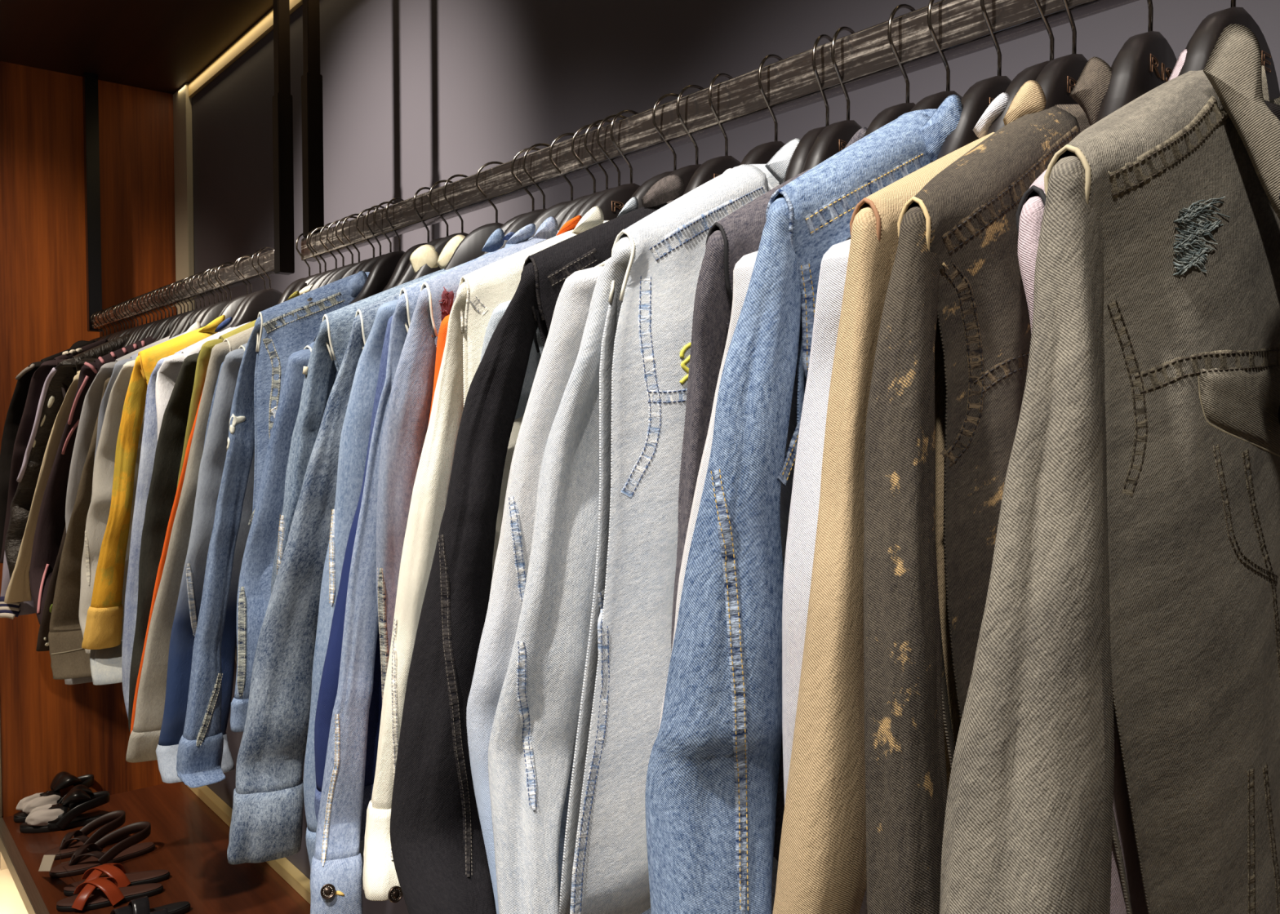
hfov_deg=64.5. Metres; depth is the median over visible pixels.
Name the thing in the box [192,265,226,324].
clothes hanger
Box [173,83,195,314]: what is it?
trim
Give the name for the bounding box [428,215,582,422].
jacket
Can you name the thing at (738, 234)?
denim jacket
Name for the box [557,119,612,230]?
clothes hanger
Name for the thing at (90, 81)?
post
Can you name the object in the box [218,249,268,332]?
clothes hanger
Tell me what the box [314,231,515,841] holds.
denim jacket
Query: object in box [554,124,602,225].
clothes hanger
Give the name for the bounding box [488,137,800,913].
denim jacket
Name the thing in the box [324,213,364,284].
clothes hanger
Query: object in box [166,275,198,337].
clothes hanger
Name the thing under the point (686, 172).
clothes hanger
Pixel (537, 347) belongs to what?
denim jacket
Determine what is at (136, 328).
clothes hanger
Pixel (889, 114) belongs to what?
clothes hanger
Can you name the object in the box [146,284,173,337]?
clothes hanger
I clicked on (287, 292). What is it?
clothes hanger
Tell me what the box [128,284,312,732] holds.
jacket
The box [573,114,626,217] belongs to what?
clothes hanger
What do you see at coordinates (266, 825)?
denim jacket
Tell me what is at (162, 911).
sandal
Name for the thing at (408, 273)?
clothes hanger
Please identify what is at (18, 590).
jacket
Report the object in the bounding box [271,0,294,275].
post
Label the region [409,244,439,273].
denim jacket
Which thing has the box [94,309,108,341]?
clothes hanger
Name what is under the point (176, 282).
clothes hanger
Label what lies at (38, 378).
jacket
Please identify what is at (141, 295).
clothes hanger
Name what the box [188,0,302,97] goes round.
trim
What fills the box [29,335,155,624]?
jacket
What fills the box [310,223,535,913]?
denim jacket
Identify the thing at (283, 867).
baseboard
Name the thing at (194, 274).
clothes hanger
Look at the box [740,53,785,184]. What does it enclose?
clothes hanger
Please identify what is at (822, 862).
jacket
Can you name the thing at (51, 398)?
leather jacket
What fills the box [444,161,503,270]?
clothes hanger
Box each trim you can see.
[0,725,2,817]
[0,817,49,913]
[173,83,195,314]
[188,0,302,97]
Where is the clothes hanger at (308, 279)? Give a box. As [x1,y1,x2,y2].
[305,226,328,284]
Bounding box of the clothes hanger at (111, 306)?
[99,306,115,340]
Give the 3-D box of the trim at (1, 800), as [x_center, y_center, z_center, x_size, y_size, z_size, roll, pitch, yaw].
[-2.124,-0.048,3.306,0.021,2.460,0.074,-2,3,-39]
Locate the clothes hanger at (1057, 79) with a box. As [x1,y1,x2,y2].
[1035,0,1088,109]
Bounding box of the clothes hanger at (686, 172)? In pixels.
[667,84,704,199]
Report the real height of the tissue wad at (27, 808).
0.048 m
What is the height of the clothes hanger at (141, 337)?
0.254 m
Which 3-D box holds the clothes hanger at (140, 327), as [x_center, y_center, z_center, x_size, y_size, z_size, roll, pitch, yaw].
[-1.359,-0.337,2.840,0.031,0.254,0.336,2,3,38]
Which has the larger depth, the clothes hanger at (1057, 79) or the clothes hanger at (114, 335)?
the clothes hanger at (114, 335)
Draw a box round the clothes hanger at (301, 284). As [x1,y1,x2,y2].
[291,228,324,294]
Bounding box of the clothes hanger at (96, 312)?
[89,311,102,341]
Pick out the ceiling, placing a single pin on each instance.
(162, 46)
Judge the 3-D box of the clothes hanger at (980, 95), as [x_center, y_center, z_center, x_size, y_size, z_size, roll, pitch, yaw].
[0.295,-0.268,0.822,0.336,0.254,0.031,-2,3,-41]
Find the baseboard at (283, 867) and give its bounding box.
[186,785,311,904]
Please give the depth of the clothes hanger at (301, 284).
1.89 m
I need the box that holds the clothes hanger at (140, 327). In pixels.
[126,291,156,346]
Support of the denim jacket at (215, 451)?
hanging from the clothes hanger at (348, 273)
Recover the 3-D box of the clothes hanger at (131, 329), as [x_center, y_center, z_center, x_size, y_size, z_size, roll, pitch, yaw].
[-1.441,-0.341,2.941,0.031,0.254,0.336,2,3,38]
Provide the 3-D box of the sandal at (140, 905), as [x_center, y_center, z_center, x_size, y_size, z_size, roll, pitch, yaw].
[-1.284,1.176,2.634,0.219,0.066,0.083,-2,3,-39]
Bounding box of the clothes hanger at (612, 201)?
[589,109,639,220]
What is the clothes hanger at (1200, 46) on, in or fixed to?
hanging from the rail at (865, 57)
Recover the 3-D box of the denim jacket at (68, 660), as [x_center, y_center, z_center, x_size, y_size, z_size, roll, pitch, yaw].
[-1.131,0.132,2.517,0.690,0.805,0.352,0,2,-12]
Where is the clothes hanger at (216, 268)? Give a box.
[199,263,230,322]
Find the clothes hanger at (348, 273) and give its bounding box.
[340,208,379,279]
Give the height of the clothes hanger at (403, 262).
0.254 m
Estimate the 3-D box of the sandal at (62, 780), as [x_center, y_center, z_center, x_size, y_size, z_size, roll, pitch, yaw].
[-1.954,1.124,3.386,0.245,0.118,0.111,-2,3,-39]
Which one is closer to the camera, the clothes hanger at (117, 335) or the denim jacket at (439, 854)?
the denim jacket at (439, 854)
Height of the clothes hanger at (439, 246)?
0.254 m
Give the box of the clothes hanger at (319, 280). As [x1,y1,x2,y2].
[308,219,348,291]
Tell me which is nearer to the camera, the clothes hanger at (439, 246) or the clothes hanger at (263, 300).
the clothes hanger at (439, 246)
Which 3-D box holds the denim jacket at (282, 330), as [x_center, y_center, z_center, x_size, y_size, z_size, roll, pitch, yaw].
[-0.465,0.104,1.740,0.587,0.818,0.230,-2,3,-39]
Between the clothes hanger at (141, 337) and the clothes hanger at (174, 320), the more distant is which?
the clothes hanger at (141, 337)
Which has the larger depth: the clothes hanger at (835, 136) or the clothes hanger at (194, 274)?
the clothes hanger at (194, 274)
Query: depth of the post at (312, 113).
1.92 m
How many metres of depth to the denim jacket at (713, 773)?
0.73 m
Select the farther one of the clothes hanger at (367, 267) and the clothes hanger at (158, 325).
the clothes hanger at (158, 325)
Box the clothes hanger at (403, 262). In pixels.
[381,186,431,292]
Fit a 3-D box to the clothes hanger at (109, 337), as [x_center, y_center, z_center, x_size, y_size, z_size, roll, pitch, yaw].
[-1.574,-0.346,3.103,0.031,0.254,0.336,2,3,38]
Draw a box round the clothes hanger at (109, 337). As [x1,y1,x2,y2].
[106,302,127,341]
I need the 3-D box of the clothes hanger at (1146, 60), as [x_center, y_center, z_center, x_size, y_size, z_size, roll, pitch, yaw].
[0.372,-0.264,0.730,0.031,0.254,0.336,2,3,44]
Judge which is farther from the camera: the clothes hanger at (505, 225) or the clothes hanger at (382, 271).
the clothes hanger at (382, 271)
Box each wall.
[0,61,176,817]
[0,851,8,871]
[191,0,1279,913]
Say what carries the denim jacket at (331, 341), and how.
hanging from the clothes hanger at (470, 247)
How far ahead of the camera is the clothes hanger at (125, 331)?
2.96 m
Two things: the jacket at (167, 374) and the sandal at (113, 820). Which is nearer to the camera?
the jacket at (167, 374)
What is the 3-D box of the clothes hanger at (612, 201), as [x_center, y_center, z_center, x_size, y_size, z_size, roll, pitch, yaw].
[-0.008,-0.280,1.191,0.336,0.254,0.031,-1,2,-33]
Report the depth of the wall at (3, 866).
3.40 m
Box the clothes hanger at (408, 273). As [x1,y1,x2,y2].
[393,179,452,287]
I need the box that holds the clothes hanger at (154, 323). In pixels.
[143,285,169,338]
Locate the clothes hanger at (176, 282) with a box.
[151,280,186,343]
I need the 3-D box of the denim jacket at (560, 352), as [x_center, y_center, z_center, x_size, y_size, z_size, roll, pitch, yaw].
[0.068,0.151,1.109,0.185,0.884,0.582,2,3,41]
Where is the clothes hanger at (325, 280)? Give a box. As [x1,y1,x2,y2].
[317,216,356,288]
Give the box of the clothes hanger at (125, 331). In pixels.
[117,297,140,337]
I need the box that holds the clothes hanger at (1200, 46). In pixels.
[1177,0,1279,102]
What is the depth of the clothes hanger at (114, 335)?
3.05 m
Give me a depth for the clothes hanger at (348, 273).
1.73 m
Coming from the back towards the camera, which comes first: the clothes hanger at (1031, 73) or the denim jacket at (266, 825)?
the denim jacket at (266, 825)
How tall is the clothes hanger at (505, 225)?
0.254 m
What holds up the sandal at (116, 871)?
on the shelf
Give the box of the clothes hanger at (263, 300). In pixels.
[228,247,282,328]
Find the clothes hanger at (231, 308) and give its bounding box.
[220,254,255,319]
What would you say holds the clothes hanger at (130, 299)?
hanging from the rail at (266, 260)
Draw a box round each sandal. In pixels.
[13,772,93,822]
[19,785,110,833]
[38,822,155,878]
[44,810,128,860]
[56,877,163,912]
[63,863,169,897]
[110,896,190,913]
[149,908,168,913]
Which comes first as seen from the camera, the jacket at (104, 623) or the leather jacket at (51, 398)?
the jacket at (104, 623)
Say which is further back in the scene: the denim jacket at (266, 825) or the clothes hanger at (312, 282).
the clothes hanger at (312, 282)
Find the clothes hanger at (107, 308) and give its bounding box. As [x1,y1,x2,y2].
[97,307,112,341]
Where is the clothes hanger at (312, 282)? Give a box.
[301,222,340,294]
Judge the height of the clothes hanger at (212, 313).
0.254 m
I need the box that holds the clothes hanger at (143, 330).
[134,288,162,342]
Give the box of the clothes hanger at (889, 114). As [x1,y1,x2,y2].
[863,4,915,137]
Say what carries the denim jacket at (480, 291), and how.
hanging from the clothes hanger at (612, 201)
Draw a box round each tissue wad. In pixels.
[15,792,43,811]
[21,795,62,814]
[25,808,63,826]
[29,804,70,814]
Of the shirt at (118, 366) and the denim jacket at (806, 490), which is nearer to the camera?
the denim jacket at (806, 490)
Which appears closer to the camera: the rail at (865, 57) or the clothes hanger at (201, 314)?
the rail at (865, 57)
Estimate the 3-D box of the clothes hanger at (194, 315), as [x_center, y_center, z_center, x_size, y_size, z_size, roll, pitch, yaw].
[-1.013,-0.322,2.413,0.336,0.254,0.031,0,2,-9]
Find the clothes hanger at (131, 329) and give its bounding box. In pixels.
[123,296,143,335]
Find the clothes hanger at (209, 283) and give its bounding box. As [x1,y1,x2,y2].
[190,266,222,326]
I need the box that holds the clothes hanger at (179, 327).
[168,272,207,337]
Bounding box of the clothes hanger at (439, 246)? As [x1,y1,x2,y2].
[410,173,467,280]
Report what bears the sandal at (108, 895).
on the shelf
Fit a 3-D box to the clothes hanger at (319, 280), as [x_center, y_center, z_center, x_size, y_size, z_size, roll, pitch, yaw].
[-0.536,-0.302,1.832,0.336,0.254,0.031,0,2,-11]
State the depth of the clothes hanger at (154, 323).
2.70 m
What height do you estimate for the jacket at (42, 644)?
0.771 m
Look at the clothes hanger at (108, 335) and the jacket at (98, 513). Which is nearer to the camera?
the jacket at (98, 513)
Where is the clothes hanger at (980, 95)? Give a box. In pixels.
[936,0,1011,159]
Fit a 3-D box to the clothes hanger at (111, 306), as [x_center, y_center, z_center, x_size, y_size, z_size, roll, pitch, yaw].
[-1.657,-0.350,3.203,0.031,0.254,0.336,2,3,38]
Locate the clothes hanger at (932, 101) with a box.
[910,0,962,111]
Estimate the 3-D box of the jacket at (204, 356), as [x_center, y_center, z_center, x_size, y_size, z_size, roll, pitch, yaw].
[-0.641,0.040,1.952,0.551,0.682,0.292,-1,2,-18]
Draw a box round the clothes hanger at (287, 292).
[277,233,310,304]
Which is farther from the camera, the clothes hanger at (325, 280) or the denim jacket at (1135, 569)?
the clothes hanger at (325, 280)
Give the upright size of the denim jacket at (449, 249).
0.726 m
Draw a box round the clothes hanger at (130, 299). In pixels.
[115,298,137,338]
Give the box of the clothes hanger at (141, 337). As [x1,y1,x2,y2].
[136,287,168,342]
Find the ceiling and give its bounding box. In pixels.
[0,0,273,93]
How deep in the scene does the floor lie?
3.20 m
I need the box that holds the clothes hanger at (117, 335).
[111,300,132,340]
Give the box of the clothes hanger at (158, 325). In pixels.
[151,282,179,335]
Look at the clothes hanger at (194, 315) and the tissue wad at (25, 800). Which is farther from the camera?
the tissue wad at (25, 800)
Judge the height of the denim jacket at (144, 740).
0.846 m
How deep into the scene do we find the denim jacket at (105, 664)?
2.24 m
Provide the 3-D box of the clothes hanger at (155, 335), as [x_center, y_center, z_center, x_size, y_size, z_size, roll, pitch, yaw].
[-1.190,-0.330,2.630,0.336,0.254,0.031,-1,2,-21]
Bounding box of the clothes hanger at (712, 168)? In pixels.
[683,73,741,195]
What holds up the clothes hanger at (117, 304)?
hanging from the rail at (266, 260)
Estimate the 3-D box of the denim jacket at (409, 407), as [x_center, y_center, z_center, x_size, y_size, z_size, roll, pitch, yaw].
[-0.069,0.078,1.270,0.505,0.720,0.160,-1,2,-20]
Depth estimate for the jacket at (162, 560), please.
1.86 m
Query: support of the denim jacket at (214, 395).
hanging from the clothes hanger at (336, 276)
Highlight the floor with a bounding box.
[0,869,28,913]
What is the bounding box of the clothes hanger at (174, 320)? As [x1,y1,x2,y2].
[168,277,195,331]
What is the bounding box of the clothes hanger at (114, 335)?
[107,301,129,342]
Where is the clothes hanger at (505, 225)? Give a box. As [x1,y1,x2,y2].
[481,147,540,255]
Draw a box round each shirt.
[64,336,236,684]
[93,331,186,462]
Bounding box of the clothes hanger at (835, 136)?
[801,26,862,172]
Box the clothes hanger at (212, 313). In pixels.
[200,262,234,328]
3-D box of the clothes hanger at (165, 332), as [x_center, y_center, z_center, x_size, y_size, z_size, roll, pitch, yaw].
[-1.150,-0.328,2.585,0.031,0.254,0.336,2,3,38]
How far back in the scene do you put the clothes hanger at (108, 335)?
3.15 m
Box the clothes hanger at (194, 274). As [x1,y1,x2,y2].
[168,274,202,339]
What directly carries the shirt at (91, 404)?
hanging from the clothes hanger at (179, 327)
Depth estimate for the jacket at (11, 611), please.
3.17 m
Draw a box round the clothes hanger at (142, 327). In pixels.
[130,290,160,344]
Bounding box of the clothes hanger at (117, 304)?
[110,303,122,336]
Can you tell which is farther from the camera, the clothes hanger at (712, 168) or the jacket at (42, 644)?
the jacket at (42, 644)
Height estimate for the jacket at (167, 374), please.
0.675 m
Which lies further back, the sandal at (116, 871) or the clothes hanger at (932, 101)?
the sandal at (116, 871)
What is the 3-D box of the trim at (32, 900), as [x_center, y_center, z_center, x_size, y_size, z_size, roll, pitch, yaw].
[-0.204,1.287,1.003,0.029,0.049,6.140,-2,3,-39]
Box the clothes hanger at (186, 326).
[177,270,213,335]
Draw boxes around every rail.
[92,248,275,329]
[301,0,1138,262]
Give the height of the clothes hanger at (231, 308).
0.254 m
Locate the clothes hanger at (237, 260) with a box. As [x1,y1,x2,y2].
[217,256,251,317]
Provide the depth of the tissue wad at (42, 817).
3.21 m
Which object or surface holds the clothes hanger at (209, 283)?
hanging from the rail at (266, 260)
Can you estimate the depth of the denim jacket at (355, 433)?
1.29 m
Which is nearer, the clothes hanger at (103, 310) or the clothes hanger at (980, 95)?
the clothes hanger at (980, 95)
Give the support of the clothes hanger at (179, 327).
hanging from the rail at (266, 260)
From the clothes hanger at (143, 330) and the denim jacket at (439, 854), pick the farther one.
the clothes hanger at (143, 330)
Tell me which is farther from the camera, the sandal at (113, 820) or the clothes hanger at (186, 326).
the sandal at (113, 820)
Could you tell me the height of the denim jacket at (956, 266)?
0.844 m
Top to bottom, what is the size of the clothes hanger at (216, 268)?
0.254 m
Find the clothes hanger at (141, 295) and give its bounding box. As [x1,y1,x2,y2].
[128,294,147,334]
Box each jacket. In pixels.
[0,338,107,563]
[0,340,96,557]
[0,386,66,619]
[4,333,129,585]
[4,370,79,603]
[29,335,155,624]
[35,525,66,651]
[48,377,111,679]
[78,321,200,653]
[81,315,225,649]
[89,406,145,685]
[121,316,232,718]
[125,326,253,763]
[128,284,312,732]
[130,395,201,733]
[155,321,250,439]
[155,342,254,783]
[176,271,369,788]
[176,290,299,490]
[203,361,236,646]
[226,292,399,865]
[230,341,315,732]
[271,268,445,593]
[303,228,512,875]
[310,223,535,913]
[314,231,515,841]
[335,234,465,378]
[362,205,608,903]
[376,216,559,702]
[390,174,684,913]
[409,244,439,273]
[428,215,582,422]
[466,168,732,913]
[480,196,638,420]
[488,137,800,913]
[644,94,963,913]
[658,250,801,913]
[671,127,867,862]
[772,80,1046,913]
[782,92,1008,913]
[863,56,1111,913]
[939,23,1279,913]
[1015,48,1186,913]
[1263,99,1279,120]
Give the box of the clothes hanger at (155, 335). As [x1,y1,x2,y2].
[152,280,185,338]
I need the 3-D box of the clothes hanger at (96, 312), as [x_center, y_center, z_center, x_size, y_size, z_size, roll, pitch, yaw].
[-1.787,-0.355,3.362,0.031,0.254,0.336,2,3,38]
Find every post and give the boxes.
[82,71,102,332]
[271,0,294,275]
[301,0,324,237]
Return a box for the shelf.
[2,782,310,913]
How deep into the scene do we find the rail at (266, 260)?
2.45 m
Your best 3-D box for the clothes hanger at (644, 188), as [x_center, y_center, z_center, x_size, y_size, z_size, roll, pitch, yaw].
[0.041,-0.278,1.130,0.336,0.254,0.031,-1,2,-28]
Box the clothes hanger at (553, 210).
[531,133,579,237]
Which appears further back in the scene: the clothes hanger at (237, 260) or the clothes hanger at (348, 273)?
the clothes hanger at (237, 260)
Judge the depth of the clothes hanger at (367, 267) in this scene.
1.67 m
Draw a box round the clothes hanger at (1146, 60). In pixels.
[1096,0,1177,122]
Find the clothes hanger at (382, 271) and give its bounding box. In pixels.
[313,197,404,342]
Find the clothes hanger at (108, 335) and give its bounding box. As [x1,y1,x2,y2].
[102,305,118,339]
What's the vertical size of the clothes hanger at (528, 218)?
0.254 m
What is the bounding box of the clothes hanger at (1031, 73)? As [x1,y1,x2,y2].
[986,0,1054,135]
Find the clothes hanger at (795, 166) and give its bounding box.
[782,34,832,182]
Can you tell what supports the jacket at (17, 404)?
hanging from the clothes hanger at (107, 308)
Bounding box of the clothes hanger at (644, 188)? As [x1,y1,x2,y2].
[630,93,682,208]
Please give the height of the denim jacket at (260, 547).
0.671 m
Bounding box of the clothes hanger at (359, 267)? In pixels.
[351,204,384,275]
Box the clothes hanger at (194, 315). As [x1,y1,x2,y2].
[189,268,217,325]
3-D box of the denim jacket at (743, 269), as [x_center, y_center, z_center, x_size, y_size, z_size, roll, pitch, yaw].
[0.218,0.183,0.931,0.506,0.918,0.139,-2,3,-42]
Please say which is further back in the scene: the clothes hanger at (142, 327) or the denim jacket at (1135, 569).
the clothes hanger at (142, 327)
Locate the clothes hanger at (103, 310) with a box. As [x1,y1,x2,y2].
[91,310,105,341]
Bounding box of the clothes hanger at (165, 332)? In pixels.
[156,278,190,341]
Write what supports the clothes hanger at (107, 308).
hanging from the rail at (266, 260)
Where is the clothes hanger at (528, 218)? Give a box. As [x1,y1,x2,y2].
[497,142,551,250]
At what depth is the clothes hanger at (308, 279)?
1.89 m
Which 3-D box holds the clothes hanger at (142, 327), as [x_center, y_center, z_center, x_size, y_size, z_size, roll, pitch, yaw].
[-1.333,-0.336,2.809,0.031,0.254,0.336,2,3,38]
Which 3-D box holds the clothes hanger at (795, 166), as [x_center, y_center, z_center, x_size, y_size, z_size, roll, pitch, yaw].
[0.182,-0.272,0.962,0.031,0.254,0.336,2,3,38]
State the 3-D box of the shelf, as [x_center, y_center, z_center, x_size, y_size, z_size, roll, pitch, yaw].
[0.044,1.274,1.199,0.601,0.030,6.130,-2,3,-39]
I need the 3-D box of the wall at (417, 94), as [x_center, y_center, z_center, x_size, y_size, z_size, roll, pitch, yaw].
[0.287,0.021,1.349,0.060,2.665,6.120,-2,3,-39]
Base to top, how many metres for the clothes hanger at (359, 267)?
0.254 m
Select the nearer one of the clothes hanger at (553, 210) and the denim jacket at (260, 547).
the clothes hanger at (553, 210)
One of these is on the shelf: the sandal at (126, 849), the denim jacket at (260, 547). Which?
the sandal at (126, 849)
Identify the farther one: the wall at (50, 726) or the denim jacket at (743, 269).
the wall at (50, 726)
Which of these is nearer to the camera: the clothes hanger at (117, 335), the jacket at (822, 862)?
the jacket at (822, 862)
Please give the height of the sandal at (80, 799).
0.118 m
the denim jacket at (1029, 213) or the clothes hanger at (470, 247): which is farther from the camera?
the clothes hanger at (470, 247)
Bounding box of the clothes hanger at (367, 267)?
[359,201,395,271]
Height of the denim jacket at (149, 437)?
0.802 m
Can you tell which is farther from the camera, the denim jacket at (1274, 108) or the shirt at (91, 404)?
the shirt at (91, 404)
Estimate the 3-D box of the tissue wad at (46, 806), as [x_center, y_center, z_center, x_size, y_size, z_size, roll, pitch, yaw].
[-1.907,1.144,3.269,0.121,0.045,0.040,-1,2,-24]
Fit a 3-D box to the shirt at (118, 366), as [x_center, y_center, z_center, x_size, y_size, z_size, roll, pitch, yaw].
[-1.039,0.032,2.430,0.524,0.673,0.204,-1,2,-23]
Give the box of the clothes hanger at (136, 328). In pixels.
[122,293,151,347]

